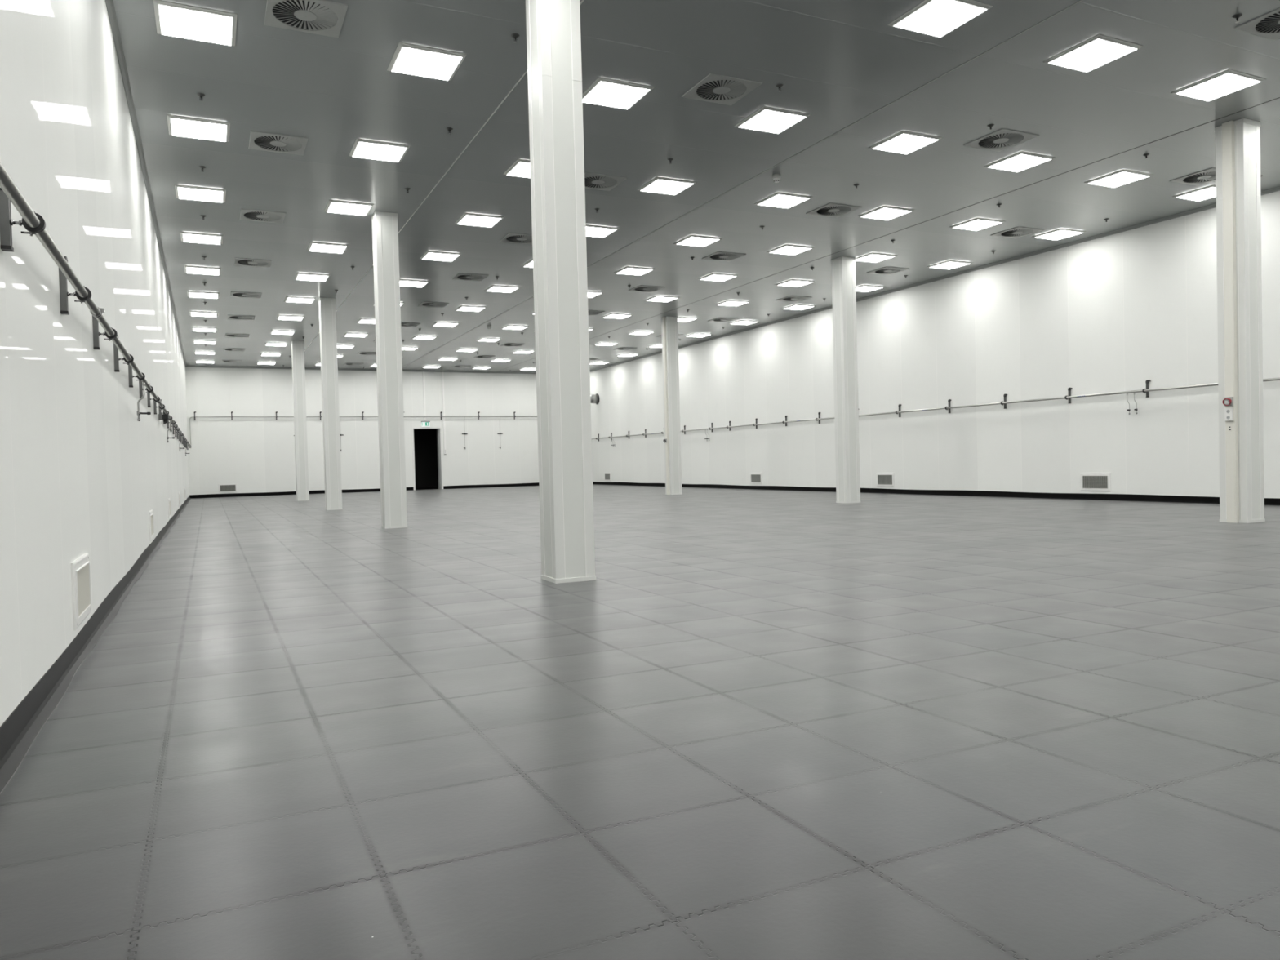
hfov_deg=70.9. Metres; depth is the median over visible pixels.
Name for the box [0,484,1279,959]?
floor
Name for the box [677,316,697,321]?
recessed light
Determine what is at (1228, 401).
socket
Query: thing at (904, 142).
recessed light
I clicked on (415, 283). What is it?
recessed light
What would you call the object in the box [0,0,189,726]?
wall
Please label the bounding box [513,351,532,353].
diffuser
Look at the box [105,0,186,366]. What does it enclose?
trim
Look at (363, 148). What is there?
recessed light
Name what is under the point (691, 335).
diffuser
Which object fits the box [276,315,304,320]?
recessed light
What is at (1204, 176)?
ceiling vent
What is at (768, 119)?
recessed light
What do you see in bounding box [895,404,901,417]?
bracket
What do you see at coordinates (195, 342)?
diffuser
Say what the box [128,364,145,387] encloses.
bracket
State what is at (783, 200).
recessed light
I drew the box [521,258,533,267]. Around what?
recessed light
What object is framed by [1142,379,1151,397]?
bracket
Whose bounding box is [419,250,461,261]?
recessed light
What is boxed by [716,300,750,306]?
recessed light
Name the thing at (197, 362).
diffuser
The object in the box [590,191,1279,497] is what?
wall
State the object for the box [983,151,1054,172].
recessed light
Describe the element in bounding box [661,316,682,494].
pillar
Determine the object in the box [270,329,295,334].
recessed light
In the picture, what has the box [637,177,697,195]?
recessed light
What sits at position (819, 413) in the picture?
bracket
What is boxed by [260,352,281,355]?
recessed light
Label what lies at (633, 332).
diffuser
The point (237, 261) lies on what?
ceiling vent
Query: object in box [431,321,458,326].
recessed light
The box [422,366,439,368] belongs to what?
diffuser
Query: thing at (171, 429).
bracket
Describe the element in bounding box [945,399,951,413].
bracket
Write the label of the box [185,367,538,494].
wall
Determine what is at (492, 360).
diffuser
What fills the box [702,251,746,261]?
ceiling vent
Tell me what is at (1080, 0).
trim
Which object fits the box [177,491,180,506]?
air vent
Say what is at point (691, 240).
recessed light
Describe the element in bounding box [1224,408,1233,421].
double outlet
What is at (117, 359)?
bracket
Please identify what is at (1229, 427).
socket
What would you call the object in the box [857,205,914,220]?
recessed light
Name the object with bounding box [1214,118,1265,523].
pillar
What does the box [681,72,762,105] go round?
ceiling vent
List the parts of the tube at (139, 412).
lever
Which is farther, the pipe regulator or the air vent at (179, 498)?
the air vent at (179, 498)
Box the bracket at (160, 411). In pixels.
[158,404,168,414]
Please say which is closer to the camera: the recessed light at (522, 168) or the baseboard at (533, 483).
the recessed light at (522, 168)
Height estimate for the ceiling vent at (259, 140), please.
0.014 m
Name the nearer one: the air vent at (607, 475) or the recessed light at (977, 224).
the recessed light at (977, 224)
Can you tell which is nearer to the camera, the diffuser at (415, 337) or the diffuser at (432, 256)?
the diffuser at (432, 256)
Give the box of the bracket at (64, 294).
[58,256,91,315]
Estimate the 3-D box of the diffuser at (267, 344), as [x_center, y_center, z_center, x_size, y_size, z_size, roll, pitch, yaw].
[-11.362,-4.232,28.108,0.563,0.020,0.563,-2,1,-26]
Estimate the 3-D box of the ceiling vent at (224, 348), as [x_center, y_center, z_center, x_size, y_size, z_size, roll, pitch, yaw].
[-13.127,-4.213,29.105,0.631,0.014,0.631,-2,1,-26]
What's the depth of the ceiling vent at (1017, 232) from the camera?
16.20 m
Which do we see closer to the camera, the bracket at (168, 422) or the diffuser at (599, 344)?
the bracket at (168, 422)
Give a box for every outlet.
[590,393,599,404]
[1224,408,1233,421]
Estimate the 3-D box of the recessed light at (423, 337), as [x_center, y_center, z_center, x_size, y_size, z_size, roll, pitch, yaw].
[-6.570,-4.343,27.436,0.640,0.024,0.640,-2,1,-26]
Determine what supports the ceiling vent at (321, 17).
in the ceiling
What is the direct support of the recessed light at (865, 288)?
in the ceiling
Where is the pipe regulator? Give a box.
[158,413,168,423]
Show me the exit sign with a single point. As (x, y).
(424, 424)
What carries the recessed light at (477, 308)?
in the ceiling
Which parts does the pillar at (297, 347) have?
corner trim, corner trim, head trim, corner trim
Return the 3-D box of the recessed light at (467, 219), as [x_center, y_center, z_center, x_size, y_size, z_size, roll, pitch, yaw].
[-2.590,-4.177,14.492,0.640,0.024,0.640,-2,1,-26]
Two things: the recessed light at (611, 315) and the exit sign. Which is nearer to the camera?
the recessed light at (611, 315)
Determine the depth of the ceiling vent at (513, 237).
15.73 m
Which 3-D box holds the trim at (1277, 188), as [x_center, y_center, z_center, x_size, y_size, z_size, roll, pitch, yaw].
[7.186,-4.515,19.269,0.050,0.050,45.790,-2,1,-26]
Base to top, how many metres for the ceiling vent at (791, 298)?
0.014 m
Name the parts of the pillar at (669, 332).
corner trim, head trim, corner trim, casing, trim, corner trim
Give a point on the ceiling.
(837, 63)
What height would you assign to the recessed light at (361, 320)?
0.024 m
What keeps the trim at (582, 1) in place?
attached to the ceiling
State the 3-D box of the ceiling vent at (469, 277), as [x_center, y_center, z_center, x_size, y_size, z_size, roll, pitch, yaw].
[-3.556,-4.247,18.846,0.631,0.014,0.631,-2,1,-26]
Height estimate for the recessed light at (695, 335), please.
0.024 m
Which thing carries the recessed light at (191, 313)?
in the ceiling
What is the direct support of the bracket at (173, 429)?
attached to the wall at (80, 474)
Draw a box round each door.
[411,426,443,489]
[413,429,438,489]
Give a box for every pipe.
[0,162,537,448]
[591,377,1279,439]
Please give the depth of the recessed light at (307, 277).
18.37 m
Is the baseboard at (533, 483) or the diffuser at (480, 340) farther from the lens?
the baseboard at (533, 483)
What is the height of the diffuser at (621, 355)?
0.020 m
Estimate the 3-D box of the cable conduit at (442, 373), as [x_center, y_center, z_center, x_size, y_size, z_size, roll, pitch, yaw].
[-8.132,-2.877,37.296,0.068,3.185,0.055,-2,1,-26]
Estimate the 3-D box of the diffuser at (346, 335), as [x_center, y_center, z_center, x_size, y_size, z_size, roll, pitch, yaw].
[-8.386,-4.276,26.564,0.563,0.020,0.563,-2,1,-26]
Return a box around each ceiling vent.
[222,360,241,362]
[223,347,244,351]
[225,333,249,337]
[227,315,254,319]
[230,291,262,297]
[234,257,271,267]
[240,208,285,223]
[248,130,308,155]
[264,0,348,37]
[343,362,363,364]
[357,351,376,355]
[400,322,420,326]
[417,301,448,307]
[451,272,488,280]
[451,364,470,367]
[474,355,494,358]
[498,232,532,244]
[500,342,524,346]
[584,172,627,191]
[587,310,604,315]
[614,346,636,350]
[628,284,665,292]
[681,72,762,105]
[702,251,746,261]
[708,317,737,321]
[776,295,811,302]
[805,203,862,217]
[867,266,909,275]
[964,128,1039,151]
[991,226,1044,238]
[1169,167,1215,186]
[1234,8,1279,39]
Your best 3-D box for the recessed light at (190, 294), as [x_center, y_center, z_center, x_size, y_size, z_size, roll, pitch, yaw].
[-9.700,-4.108,19.992,0.640,0.024,0.640,-2,1,-26]
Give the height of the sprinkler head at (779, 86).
0.057 m
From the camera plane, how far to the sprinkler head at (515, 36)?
8.28 m
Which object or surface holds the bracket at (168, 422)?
attached to the wall at (80, 474)
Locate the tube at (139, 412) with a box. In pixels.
[137,382,151,421]
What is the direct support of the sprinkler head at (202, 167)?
attached to the ceiling
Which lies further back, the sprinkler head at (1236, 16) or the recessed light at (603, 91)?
the recessed light at (603, 91)
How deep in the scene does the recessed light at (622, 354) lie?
33.28 m
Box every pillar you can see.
[291,340,309,501]
[318,297,342,510]
[371,211,407,528]
[525,0,595,583]
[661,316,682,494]
[831,256,860,503]
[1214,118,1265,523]
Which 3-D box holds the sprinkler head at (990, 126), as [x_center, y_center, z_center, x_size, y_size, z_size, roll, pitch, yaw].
[4.240,-4.261,10.874,0.080,0.057,0.080,-2,1,-26]
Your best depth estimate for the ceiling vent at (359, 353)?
30.84 m
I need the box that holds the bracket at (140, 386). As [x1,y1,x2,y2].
[138,380,153,399]
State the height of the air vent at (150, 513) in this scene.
0.340 m
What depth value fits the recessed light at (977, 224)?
15.49 m
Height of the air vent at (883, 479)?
0.340 m
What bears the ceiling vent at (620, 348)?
in the ceiling
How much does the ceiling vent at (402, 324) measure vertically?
0.014 m
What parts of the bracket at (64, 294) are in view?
rod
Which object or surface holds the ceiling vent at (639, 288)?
in the ceiling
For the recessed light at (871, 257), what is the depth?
17.89 m
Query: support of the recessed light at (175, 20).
in the ceiling
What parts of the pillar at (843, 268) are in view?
corner trim, head trim, corner trim, trim, corner trim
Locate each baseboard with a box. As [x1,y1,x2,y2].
[0,494,191,794]
[190,487,413,498]
[443,482,539,488]
[592,481,1279,505]
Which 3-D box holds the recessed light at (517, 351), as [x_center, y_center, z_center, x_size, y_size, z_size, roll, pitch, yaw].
[-4.096,-4.494,31.593,0.640,0.024,0.640,-2,1,-26]
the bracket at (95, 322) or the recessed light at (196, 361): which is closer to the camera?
the bracket at (95, 322)
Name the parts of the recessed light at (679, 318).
frame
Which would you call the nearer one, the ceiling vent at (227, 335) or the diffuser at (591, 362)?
the ceiling vent at (227, 335)
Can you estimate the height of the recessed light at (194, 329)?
0.024 m
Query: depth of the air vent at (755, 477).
27.27 m
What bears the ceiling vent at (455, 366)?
in the ceiling
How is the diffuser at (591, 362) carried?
attached to the recessed light at (593, 362)
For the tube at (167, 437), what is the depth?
15.11 m
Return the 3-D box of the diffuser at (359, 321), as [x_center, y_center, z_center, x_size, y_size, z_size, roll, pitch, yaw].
[-7.227,-4.256,24.150,0.563,0.020,0.563,-2,1,-26]
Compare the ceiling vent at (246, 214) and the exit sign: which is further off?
the exit sign
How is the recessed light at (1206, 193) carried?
in the ceiling
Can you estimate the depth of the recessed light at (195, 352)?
29.56 m
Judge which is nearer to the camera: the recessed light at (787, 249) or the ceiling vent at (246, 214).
the ceiling vent at (246, 214)
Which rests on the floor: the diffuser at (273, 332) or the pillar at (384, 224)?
the pillar at (384, 224)
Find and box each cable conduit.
[422,371,426,420]
[441,372,445,448]
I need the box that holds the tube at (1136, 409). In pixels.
[1133,392,1137,413]
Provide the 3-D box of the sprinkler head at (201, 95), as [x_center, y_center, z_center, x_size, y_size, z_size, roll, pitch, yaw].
[-4.591,-4.003,9.410,0.080,0.057,0.080,-2,1,-26]
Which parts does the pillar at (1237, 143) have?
corner trim, head trim, trim, corner trim, corner trim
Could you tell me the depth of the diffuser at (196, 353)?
29.60 m
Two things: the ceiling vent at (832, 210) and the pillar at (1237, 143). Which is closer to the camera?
the pillar at (1237, 143)
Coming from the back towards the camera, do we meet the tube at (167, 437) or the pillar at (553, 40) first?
the tube at (167, 437)
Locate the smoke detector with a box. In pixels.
[772,173,780,182]
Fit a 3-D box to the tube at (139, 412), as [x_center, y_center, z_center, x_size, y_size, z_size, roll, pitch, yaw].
[-4.868,-0.766,8.821,0.125,0.379,0.055,-2,2,-37]
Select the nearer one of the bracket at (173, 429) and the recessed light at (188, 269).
the recessed light at (188, 269)
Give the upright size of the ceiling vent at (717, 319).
0.014 m
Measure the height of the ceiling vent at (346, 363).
0.014 m
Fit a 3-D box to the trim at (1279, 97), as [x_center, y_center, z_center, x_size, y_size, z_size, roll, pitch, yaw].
[3.743,-4.416,17.617,0.015,0.002,45.790,-2,1,-26]
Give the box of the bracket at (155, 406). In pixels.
[153,400,164,414]
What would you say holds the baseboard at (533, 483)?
attached to the wall at (257, 455)
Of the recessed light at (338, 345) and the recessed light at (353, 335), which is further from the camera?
the recessed light at (338, 345)
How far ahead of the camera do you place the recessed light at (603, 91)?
9.60 m
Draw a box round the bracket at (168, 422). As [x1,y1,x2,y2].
[166,419,175,428]
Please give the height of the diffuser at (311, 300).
0.020 m
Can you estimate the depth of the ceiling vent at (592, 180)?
12.63 m
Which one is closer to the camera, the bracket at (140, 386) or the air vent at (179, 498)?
the bracket at (140, 386)
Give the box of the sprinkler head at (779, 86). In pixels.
[775,84,783,91]
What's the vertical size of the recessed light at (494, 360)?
0.024 m
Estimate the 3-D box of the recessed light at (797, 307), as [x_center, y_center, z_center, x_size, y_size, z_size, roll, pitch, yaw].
[4.173,-4.542,23.678,0.640,0.024,0.640,-2,1,-26]
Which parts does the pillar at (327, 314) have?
corner trim, corner trim, head trim, trim, corner trim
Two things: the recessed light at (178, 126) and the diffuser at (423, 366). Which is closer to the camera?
the recessed light at (178, 126)
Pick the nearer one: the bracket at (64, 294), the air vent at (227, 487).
the bracket at (64, 294)
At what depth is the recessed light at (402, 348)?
29.73 m
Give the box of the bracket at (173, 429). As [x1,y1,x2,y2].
[172,424,179,434]
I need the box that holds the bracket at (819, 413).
[815,412,820,423]
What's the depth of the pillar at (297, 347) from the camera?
27.56 m
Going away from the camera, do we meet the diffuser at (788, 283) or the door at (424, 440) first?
the diffuser at (788, 283)
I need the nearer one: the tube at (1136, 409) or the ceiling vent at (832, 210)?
the ceiling vent at (832, 210)
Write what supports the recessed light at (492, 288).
in the ceiling
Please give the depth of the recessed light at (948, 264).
18.77 m
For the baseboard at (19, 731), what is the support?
attached to the wall at (80, 474)
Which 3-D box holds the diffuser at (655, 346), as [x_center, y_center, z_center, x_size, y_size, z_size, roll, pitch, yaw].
[0.695,-4.601,30.922,0.563,0.020,0.563,-2,1,-26]
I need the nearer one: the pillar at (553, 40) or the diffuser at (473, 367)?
the pillar at (553, 40)
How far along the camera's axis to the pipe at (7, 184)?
3.94 m
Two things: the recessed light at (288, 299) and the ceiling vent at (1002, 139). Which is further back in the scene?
the recessed light at (288, 299)
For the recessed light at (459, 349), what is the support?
in the ceiling
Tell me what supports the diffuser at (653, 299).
attached to the recessed light at (657, 298)
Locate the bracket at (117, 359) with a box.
[113,334,133,372]
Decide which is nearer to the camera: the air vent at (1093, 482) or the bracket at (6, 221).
the bracket at (6, 221)
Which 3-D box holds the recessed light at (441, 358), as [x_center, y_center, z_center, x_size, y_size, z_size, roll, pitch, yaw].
[-7.072,-4.449,33.136,0.640,0.024,0.640,-2,1,-26]
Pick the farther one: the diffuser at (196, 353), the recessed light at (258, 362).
the recessed light at (258, 362)
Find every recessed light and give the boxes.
[153,0,237,45]
[166,114,230,142]
[174,184,226,202]
[180,231,222,244]
[184,266,221,275]
[186,291,219,298]
[189,311,217,316]
[191,327,217,332]
[192,340,216,344]
[194,351,215,354]
[195,360,215,363]
[256,361,275,364]
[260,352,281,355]
[264,342,288,346]
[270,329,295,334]
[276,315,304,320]
[284,296,315,303]
[293,272,329,281]
[306,241,348,253]
[324,200,373,215]
[337,344,355,348]
[343,333,368,337]
[348,138,410,162]
[356,318,375,323]
[386,42,466,80]
[399,279,429,287]
[401,346,418,350]
[412,335,436,339]
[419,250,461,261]
[422,365,441,368]
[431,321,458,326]
[437,357,457,360]
[454,213,503,226]
[454,305,486,311]
[455,348,477,351]
[471,366,490,368]
[476,337,500,342]
[484,284,519,293]
[490,359,511,361]
[502,324,528,329]
[503,159,530,177]
[512,350,533,353]
[519,368,535,369]
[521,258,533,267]
[582,77,653,109]
[586,224,619,237]
[587,291,603,297]
[589,361,608,364]
[594,342,618,346]
[601,313,632,318]
[614,266,654,275]
[616,353,637,356]
[627,330,654,334]
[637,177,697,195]
[644,295,679,302]
[648,344,662,347]
[674,235,721,246]
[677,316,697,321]
[684,333,711,337]
[698,273,737,281]
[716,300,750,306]
[728,320,759,324]
[733,106,810,133]
[754,192,812,208]
[766,244,813,254]
[775,279,815,287]
[782,304,815,310]
[855,253,897,262]
[856,284,884,292]
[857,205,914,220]
[868,130,942,154]
[887,0,993,37]
[927,260,972,269]
[950,217,1004,231]
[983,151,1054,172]
[1032,228,1086,239]
[1043,34,1142,72]
[1084,168,1152,187]
[1171,69,1266,101]
[1173,185,1216,201]
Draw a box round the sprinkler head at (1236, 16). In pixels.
[1231,13,1242,22]
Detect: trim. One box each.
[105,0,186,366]
[185,365,536,373]
[291,0,584,367]
[405,0,1082,365]
[495,97,1279,372]
[589,186,1279,372]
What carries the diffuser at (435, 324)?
attached to the recessed light at (437, 323)
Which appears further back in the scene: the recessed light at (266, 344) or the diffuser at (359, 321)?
the recessed light at (266, 344)
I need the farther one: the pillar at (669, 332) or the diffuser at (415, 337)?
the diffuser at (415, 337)
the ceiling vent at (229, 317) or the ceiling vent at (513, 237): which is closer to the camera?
the ceiling vent at (513, 237)
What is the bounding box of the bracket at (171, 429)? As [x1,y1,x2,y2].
[169,422,177,431]
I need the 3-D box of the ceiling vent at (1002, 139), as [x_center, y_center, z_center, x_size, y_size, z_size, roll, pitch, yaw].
[4.575,-4.302,11.400,0.631,0.014,0.631,-2,1,-26]
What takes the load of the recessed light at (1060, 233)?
in the ceiling
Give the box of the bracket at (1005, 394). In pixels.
[1000,393,1007,408]
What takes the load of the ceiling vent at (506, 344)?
in the ceiling
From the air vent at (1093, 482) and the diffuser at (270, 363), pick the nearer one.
the air vent at (1093, 482)
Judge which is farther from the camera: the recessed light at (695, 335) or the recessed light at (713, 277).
the recessed light at (695, 335)
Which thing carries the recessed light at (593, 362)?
in the ceiling
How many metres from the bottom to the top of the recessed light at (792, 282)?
0.024 m
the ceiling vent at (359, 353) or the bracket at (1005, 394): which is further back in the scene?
the ceiling vent at (359, 353)
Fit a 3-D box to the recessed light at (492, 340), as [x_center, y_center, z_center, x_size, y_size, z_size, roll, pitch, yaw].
[-4.753,-4.408,28.307,0.640,0.024,0.640,-2,1,-26]
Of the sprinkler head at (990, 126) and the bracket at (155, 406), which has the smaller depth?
the sprinkler head at (990, 126)
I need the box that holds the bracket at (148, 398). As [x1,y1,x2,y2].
[146,383,159,407]
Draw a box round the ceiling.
[112,0,1279,373]
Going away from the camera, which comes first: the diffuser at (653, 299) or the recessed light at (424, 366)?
the diffuser at (653, 299)
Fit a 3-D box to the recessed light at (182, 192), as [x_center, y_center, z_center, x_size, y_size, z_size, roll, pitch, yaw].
[-6.223,-4.047,12.749,0.640,0.024,0.640,-2,1,-26]
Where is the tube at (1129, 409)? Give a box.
[1126,393,1130,414]
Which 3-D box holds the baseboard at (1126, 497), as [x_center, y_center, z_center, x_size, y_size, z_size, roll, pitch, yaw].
[7.319,0.291,19.374,0.030,0.121,45.790,-2,1,-26]
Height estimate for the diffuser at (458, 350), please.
0.020 m
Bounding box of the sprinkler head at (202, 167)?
[199,165,205,171]
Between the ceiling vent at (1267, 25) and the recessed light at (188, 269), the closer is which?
the ceiling vent at (1267, 25)
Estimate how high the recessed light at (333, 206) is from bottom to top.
0.024 m
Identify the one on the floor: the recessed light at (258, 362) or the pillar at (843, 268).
the pillar at (843, 268)
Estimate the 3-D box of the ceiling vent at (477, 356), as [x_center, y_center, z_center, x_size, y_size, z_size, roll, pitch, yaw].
[-5.648,-4.481,32.693,0.631,0.014,0.631,-2,1,-26]
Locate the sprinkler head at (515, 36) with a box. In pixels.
[511,33,519,42]
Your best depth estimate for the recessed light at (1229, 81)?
9.80 m
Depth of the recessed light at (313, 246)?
15.96 m
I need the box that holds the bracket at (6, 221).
[0,187,45,252]
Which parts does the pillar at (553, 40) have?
corner trim, corner trim, trim, corner trim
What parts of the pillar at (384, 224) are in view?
corner trim, corner trim, head trim, trim, corner trim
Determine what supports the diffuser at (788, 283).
attached to the recessed light at (792, 282)
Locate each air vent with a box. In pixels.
[71,552,91,630]
[148,509,154,541]
[168,497,170,519]
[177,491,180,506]
[218,483,237,493]
[604,472,610,480]
[750,472,762,484]
[876,472,894,486]
[1080,472,1111,491]
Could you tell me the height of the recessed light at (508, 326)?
0.024 m
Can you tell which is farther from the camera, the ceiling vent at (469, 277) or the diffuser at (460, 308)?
the diffuser at (460, 308)
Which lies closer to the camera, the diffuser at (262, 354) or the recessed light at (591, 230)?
the recessed light at (591, 230)
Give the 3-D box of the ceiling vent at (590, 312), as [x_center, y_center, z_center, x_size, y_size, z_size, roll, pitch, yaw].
[-1.333,-4.405,23.706,0.631,0.014,0.631,-2,1,-26]
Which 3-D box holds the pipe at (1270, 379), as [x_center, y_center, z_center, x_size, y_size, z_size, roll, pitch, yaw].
[7.500,-1.534,18.663,0.042,0.160,44.360,-2,1,-26]
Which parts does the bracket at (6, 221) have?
rod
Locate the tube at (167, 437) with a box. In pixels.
[166,419,174,442]
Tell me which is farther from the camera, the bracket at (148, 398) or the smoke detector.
the smoke detector
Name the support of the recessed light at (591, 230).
in the ceiling
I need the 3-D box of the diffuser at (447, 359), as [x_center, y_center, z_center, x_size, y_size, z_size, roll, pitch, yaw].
[-7.072,-4.447,33.136,0.563,0.020,0.563,-2,1,-26]
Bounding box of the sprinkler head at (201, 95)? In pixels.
[196,93,204,100]
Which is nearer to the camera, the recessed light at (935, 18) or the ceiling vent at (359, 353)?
the recessed light at (935, 18)
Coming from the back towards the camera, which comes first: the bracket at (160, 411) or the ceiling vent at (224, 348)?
the ceiling vent at (224, 348)
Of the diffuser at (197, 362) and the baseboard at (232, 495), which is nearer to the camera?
the diffuser at (197, 362)
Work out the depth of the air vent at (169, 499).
15.50 m
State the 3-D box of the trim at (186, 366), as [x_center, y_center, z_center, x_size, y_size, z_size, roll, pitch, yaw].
[-9.725,-4.438,36.521,15.616,0.050,0.050,-2,1,-26]
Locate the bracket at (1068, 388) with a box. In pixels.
[1064,387,1072,403]
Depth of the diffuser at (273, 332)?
25.67 m
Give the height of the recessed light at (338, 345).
0.024 m
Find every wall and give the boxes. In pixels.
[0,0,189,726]
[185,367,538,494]
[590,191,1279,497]
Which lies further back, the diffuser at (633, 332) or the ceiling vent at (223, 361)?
the ceiling vent at (223, 361)
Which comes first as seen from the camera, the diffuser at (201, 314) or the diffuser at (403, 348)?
the diffuser at (201, 314)
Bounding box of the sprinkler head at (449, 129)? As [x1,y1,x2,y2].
[446,127,453,133]
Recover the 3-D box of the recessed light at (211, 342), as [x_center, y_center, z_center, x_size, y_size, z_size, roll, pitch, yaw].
[-13.178,-4.169,27.236,0.640,0.024,0.640,-2,1,-26]
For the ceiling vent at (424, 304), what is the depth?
21.91 m
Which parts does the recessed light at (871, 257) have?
frame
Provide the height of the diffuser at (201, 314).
0.020 m
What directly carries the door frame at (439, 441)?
in the wall at (257, 455)
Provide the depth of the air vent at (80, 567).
4.74 m
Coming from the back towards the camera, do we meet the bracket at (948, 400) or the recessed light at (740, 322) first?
the recessed light at (740, 322)
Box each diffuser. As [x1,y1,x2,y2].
[191,312,216,316]
[194,341,214,344]
[195,351,214,354]
[196,360,213,363]
[257,362,275,364]
[261,353,279,355]
[266,343,286,346]
[271,331,293,334]
[286,297,314,303]
[345,333,366,337]
[358,320,375,323]
[401,347,417,350]
[413,336,435,339]
[422,253,458,261]
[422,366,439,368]
[434,323,457,326]
[440,358,456,360]
[456,349,475,351]
[457,306,484,311]
[473,367,490,368]
[478,338,498,342]
[492,360,510,361]
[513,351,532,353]
[524,261,533,267]
[591,362,608,364]
[596,342,616,346]
[619,354,635,356]
[630,331,653,334]
[646,297,677,302]
[651,345,662,347]
[688,333,710,337]
[777,280,811,287]
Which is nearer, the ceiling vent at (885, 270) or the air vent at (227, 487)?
the ceiling vent at (885, 270)
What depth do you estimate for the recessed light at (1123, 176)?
13.09 m
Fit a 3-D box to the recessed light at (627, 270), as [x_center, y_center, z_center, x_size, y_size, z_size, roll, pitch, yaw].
[-0.117,-4.327,18.649,0.640,0.024,0.640,-2,1,-26]
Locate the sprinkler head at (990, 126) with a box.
[986,124,994,130]
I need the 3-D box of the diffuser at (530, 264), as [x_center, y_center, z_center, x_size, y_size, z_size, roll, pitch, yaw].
[-1.933,-4.260,17.778,0.563,0.020,0.563,-2,1,-26]
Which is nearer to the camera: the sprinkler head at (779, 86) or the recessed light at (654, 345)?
the sprinkler head at (779, 86)
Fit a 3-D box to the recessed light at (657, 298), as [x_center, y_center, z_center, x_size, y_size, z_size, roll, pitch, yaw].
[0.540,-4.412,21.935,0.640,0.024,0.640,-2,1,-26]
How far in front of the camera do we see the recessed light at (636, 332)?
27.53 m
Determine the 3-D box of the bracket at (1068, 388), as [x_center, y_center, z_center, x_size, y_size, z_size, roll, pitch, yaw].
[8.214,-1.621,17.245,0.134,0.306,0.078,-2,1,-26]
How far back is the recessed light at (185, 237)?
15.09 m
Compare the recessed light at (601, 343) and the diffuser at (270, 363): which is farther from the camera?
the diffuser at (270, 363)
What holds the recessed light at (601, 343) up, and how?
in the ceiling
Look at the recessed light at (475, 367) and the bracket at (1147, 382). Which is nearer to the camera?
the bracket at (1147, 382)
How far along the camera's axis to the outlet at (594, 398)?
37.94 m
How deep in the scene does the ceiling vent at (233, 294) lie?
20.09 m
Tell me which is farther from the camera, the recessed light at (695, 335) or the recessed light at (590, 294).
the recessed light at (695, 335)
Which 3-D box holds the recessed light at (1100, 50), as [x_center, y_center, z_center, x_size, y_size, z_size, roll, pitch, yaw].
[4.520,-4.246,8.991,0.640,0.024,0.640,-2,1,-26]
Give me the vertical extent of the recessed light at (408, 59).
0.024 m
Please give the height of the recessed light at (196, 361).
0.024 m
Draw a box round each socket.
[1222,396,1233,405]
[1227,425,1231,431]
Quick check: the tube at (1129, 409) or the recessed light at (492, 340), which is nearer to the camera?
the tube at (1129, 409)
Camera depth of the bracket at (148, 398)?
10.98 m
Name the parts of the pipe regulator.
mounting plate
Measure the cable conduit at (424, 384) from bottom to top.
1.985 m
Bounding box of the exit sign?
[421,421,430,426]
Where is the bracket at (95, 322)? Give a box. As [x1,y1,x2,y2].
[92,315,117,349]
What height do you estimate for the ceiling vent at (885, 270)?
0.014 m
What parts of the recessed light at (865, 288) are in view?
frame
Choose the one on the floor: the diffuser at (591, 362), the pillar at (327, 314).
the pillar at (327, 314)
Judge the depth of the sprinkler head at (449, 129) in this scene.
10.53 m
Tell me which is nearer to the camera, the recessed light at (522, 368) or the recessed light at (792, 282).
the recessed light at (792, 282)

